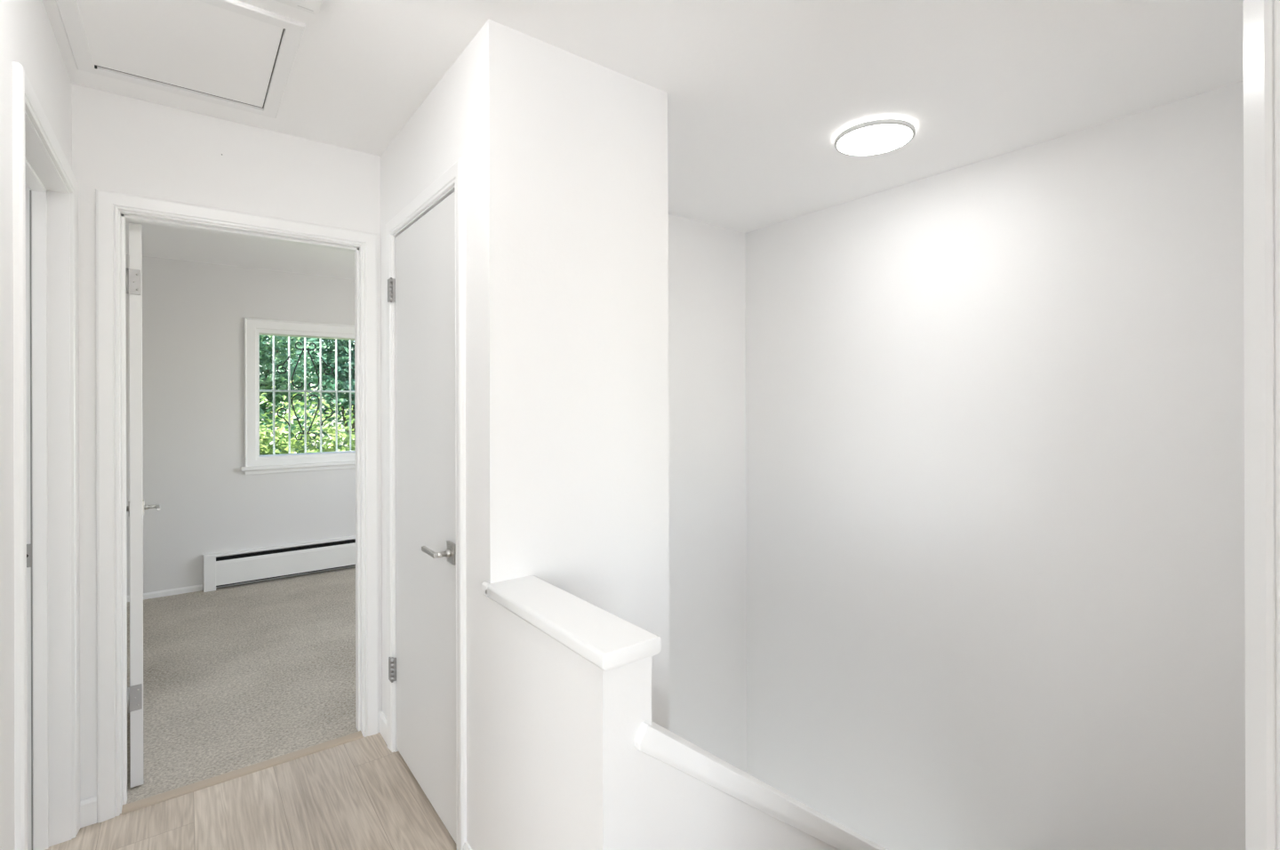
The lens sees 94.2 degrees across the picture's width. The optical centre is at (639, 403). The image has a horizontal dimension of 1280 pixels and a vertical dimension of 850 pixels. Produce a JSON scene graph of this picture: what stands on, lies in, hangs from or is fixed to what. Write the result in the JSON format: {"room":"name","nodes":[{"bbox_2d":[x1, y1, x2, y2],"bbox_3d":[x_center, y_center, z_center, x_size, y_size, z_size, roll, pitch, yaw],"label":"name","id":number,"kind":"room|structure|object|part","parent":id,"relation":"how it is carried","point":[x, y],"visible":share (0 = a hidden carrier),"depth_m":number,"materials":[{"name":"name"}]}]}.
{"room":"upstairs hallway landing","nodes":[
{"label":"upstairs hallway landing","id":0,"kind":"room"},
{"bbox_2d":[0,0,71,849],"bbox_3d":[-0.813,0.168,0.495,0.110,2.440,3.576,0,0,-38],"label":"wall","id":1,"kind":"structure","parent":0,"point":[28,38],"depth_m":1.24,"materials":[{"name":"white paint"}]},
{"bbox_2d":[12,61,79,849],"bbox_3d":[-1.635,0.330,1.580,0.128,2.122,0.849,0,0,-38],"label":"door frame","id":2,"kind":"structure","parent":1,"relation":"attached to","point":[45,186],"depth_m":1.85,"materials":[{"name":"white paint"}]},
{"bbox_3d":[-1.895,0.471,1.836,0.021,0.072,0.004,0,0,-38],"label":"strike plate","id":3,"kind":"part","parent":2,"relation":"part of","materials":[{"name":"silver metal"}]},
{"bbox_2d":[72,83,382,799],"bbox_3d":[-1.147,0.169,2.562,4.500,2.440,0.110,0,0,-38],"label":"wall","id":4,"kind":"structure","parent":0,"point":[121,143],"depth_m":2.10,"materials":[{"name":"white paint"}]},
{"bbox_2d":[125,223,159,787],"bbox_3d":[-2.047,0.365,2.416,0.161,2.018,0.762,0,0,-40],"label":"door","id":5,"kind":"structure","parent":4,"relation":"in","point":[136,507],"depth_m":2.13,"materials":[{"name":"white paint"}]},
{"bbox_3d":[-2.162,0.467,2.666,0.013,0.014,0.128,0,0,-40],"label":"lever","id":6,"kind":"part","parent":5,"relation":"part of","materials":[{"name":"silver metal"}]},
{"bbox_2d":[80,710,382,827],"bbox_3d":[-1.472,1.348,2.233,0.954,0.085,0.012,0,0,-38],"label":"baseboard","id":7,"kind":"structure","parent":4,"relation":"attached to","point":[88,806],"depth_m":1.96,"materials":[{"name":"white paint"}]},
{"bbox_2d":[95,188,378,822],"bbox_3d":[-1.496,0.338,2.294,0.882,2.105,0.143,0,0,-38],"label":"door frame","id":8,"kind":"structure","parent":4,"relation":"attached to","point":[112,209],"depth_m":2.04,"materials":[{"name":"white paint"}]},
{"bbox_2d":[125,254,355,595],"bbox_3d":[-3.022,0.275,4.678,4.100,2.640,0.160,0,0,-38],"label":"wall","id":9,"kind":"structure","parent":0,"point":[194,313],"depth_m":4.44,"materials":[{"name":"white paint"}]},
{"bbox_2d":[127,584,202,601],"bbox_3d":[-3.877,1.365,3.913,1.608,0.045,0.010,0,0,-38],"label":"baseboard","id":10,"kind":"structure","parent":9,"relation":"attached to","point":[197,588],"depth_m":4.29,"materials":[{"name":"white paint"}]},
{"bbox_2d":[203,535,355,591],"bbox_3d":[-2.290,1.250,5.092,2.338,0.262,0.072,0,0,-38],"label":"baseboard heater","id":11,"kind":"object","parent":9,"relation":"attached to","point":[236,567],"visible":0.5,"depth_m":4.65,"materials":[{"name":"white metal"}]},
{"bbox_2d":[240,317,355,474],"bbox_3d":[-2.658,-0.056,4.899,1.062,1.205,0.155,0,0,-38],"label":"window","id":12,"kind":"structure","parent":9,"relation":"in","point":[254,463],"depth_m":4.66,"materials":[{"name":"white paint"}]},
{"bbox_3d":[-2.629,0.515,4.863,1.062,0.063,0.065,0,0,-38],"label":"sill","id":13,"kind":"part","parent":12,"relation":"part of","materials":[{"name":"white paint"}]},
{"bbox_2d":[259,336,354,454],"bbox_3d":[-2.748,-0.081,5.020,1.135,1.230,0.050,0,0,-38],"label":"bars","id":14,"kind":"object","parent":9,"relation":"in","point":[304,348],"visible":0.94,"depth_m":4.99,"materials":[{"name":"white metal"}]},
{"bbox_3d":[-2.757,-0.103,5.034,1.131,0.017,0.017,0,0,-38],"label":"rail","id":15,"kind":"part","parent":14,"relation":"part of","materials":[{"name":"white metal"}]},
{"bbox_2d":[45,566,456,849],"bbox_3d":[-0.827,1.482,0.920,6.200,0.212,8.872,0,0,-38],"label":"floor","id":16,"kind":"structure","parent":0,"point":[236,676],"depth_m":2.47,"materials":[{"name":"grey carpet"}]},
{"bbox_2d":[121,730,362,814],"bbox_3d":[-1.465,1.384,2.257,0.758,0.012,0.040,0,0,-38],"label":"threshold strip","id":17,"kind":"object","parent":16,"relation":"on","point":[140,804],"visible":1,"depth_m":2.22,"materials":[{"name":"beige wood"}]},
{"bbox_2d":[380,19,669,849],"bbox_3d":[-0.330,1.567,2.055,0.641,5.240,1.684,0,0,-38],"label":"wall","id":18,"kind":"structure","parent":0,"point":[564,153],"depth_m":1.74,"materials":[{"name":"white paint"}]},
{"bbox_2d":[387,192,456,844],"bbox_3d":[-0.783,0.356,2.099,0.098,2.033,0.719,0,0,-38],"label":"door","id":19,"kind":"structure","parent":18,"relation":"in","point":[423,669],"depth_m":2.06,"materials":[{"name":"white paint"}]},
{"bbox_3d":[-0.664,0.468,1.874,0.013,0.014,0.128,0,0,-38],"label":"lever","id":20,"kind":"part","parent":19,"relation":"part of","materials":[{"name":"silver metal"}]},
{"bbox_3d":[-0.591,0.468,1.863,0.009,0.064,0.064,0,0,-38],"label":"handle","id":21,"kind":"part","parent":19,"relation":"part of","materials":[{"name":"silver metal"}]},
{"bbox_2d":[379,711,471,849],"bbox_3d":[-0.590,1.345,1.856,0.012,0.085,1.684,0,0,-38],"label":"baseboard","id":22,"kind":"structure","parent":18,"relation":"attached to","point":[383,722],"depth_m":2.45,"materials":[{"name":"white paint"}]},
{"bbox_2d":[385,157,466,849],"bbox_3d":[-0.730,0.330,2.123,0.128,2.117,0.818,0,0,-38],"label":"door frame","id":23,"kind":"structure","parent":18,"relation":"attached to","point":[452,180],"depth_m":1.80,"materials":[{"name":"white paint"}]},
{"bbox_2d":[481,575,661,670],"bbox_3d":[-0.194,0.509,1.446,0.150,0.036,0.596,0,0,-38],"label":"board","id":24,"kind":"object","parent":18,"relation":"on","point":[608,641],"visible":1,"depth_m":1.34,"materials":[{"name":"white paint"}]},
{"bbox_2d":[42,0,1243,279],"bbox_3d":[-0.802,-1.177,0.794,6.500,0.250,9.032,0,0,-38],"label":"ceiling","id":25,"kind":"structure","parent":0,"point":[761,93],"depth_m":1.91,"materials":[{"name":"white paint"}]},
{"bbox_2d":[55,0,305,118],"bbox_3d":[-1.340,-1.044,1.749,0.532,0.012,0.666,0,0,-38],"label":"attic hatch","id":26,"kind":"object","parent":25,"relation":"attached to","point":[236,54],"visible":1,"depth_m":1.74,"materials":[{"name":"white paint"}]},
{"bbox_2d":[274,0,322,14],"bbox_3d":[-0.860,-1.033,1.466,0.138,0.036,0.138,0,0,-38],"label":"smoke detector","id":27,"kind":"object","parent":25,"relation":"attached to","point":[312,6],"visible":1,"depth_m":1.52,"materials":[{"name":"white plastic"}]},
{"bbox_2d":[834,118,915,156],"bbox_3d":[0.915,-1.042,2.326,0.294,0.030,0.294,0,0,-38],"label":"recessed light","id":28,"kind":"object","parent":25,"relation":"in","point":[878,136],"visible":1,"depth_m":2.30,"materials":[{"name":"white plastic"}]},
{"bbox_2d":[668,213,746,772],"bbox_3d":[-0.008,1.566,3.267,1.567,5.240,0.153,0,0,-38],"label":"wall","id":29,"kind":"structure","parent":0,"point":[708,540],"depth_m":3.48,"materials":[{"name":"white paint"}]},
{"bbox_2d":[651,756,838,849],"bbox_3d":[0.784,2.457,1.922,1.993,3.453,0.120,0,0,-38],"label":"wall","id":30,"kind":"structure","parent":0,"point":[688,812],"depth_m":1.37,"materials":[{"name":"white paint"}]},
{"bbox_2d":[634,720,887,849],"bbox_3d":[0.755,1.453,1.902,2.018,1.566,0.156,0,0,-38],"label":"cap rail","id":31,"kind":"object","parent":30,"relation":"on","point":[654,740],"visible":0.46,"depth_m":1.43,"materials":[{"name":"white paint"}]},
{"bbox_2d":[744,80,1245,849],"bbox_3d":[1.439,1.562,2.768,0.120,5.240,2.706,0,0,-38],"label":"wall","id":32,"kind":"structure","parent":0,"point":[995,406],"depth_m":2.48,"materials":[{"name":"white paint"}]},
{"label":"outside","id":33,"kind":"structure","parent":0,"visible":0},
{"bbox_3d":[-15.401,4.282,20.083,60.000,0.200,39.368,0,0,-38],"label":"ground","id":34,"kind":"structure","parent":33,"visible":0},
{"bbox_2d":[259,335,343,454],"bbox_3d":[-6.351,0.952,8.884,2.514,6.444,3.076,0,0,25],"label":"leafy tree","id":35,"kind":"object","parent":34,"relation":"on","point":[264,349],"visible":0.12,"depth_m":9.17,"materials":[{"name":"green plant"}]},
{"bbox_2d":[259,335,354,453],"bbox_3d":[-9.127,0.242,14.711,9.551,7.879,4.367,0,0,-28],"label":"leafy tree","id":36,"kind":"object","parent":34,"relation":"on","point":[292,366],"visible":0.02,"depth_m":14.75,"materials":[{"name":"green plant"}]},
{"bbox_2d":[259,375,355,455],"bbox_3d":[-3.909,1.918,7.390,3.794,4.526,2.432,0,0,-35],"label":"bush","id":37,"kind":"object","parent":34,"relation":"on","point":[282,444],"visible":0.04,"depth_m":7.14,"materials":[{"name":"green plant"}]},
{"bbox_2d":[263,335,355,449],"bbox_3d":[-5.960,0.864,12.339,2.772,6.616,3.897,0,0,43],"label":"leafy tree","id":38,"kind":"object","parent":34,"relation":"on","point":[343,361],"visible":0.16,"depth_m":11.81,"materials":[{"name":"green plant"}]},
{"bbox_3d":[1.374,1.562,1.061,2.061,5.240,0.116,0,0,-38],"label":"wall","id":39,"kind":"structure","parent":0,"visible":0},
{"bbox_2d":[1242,0,1279,849],"bbox_3d":[0.523,0.234,0.427,0.056,2.300,0.132,0,0,-38],"label":"door frame","id":40,"kind":"structure","parent":39,"relation":"attached to","point":[1260,18],"depth_m":0.46,"materials":[{"name":"white paint"}]}
]}

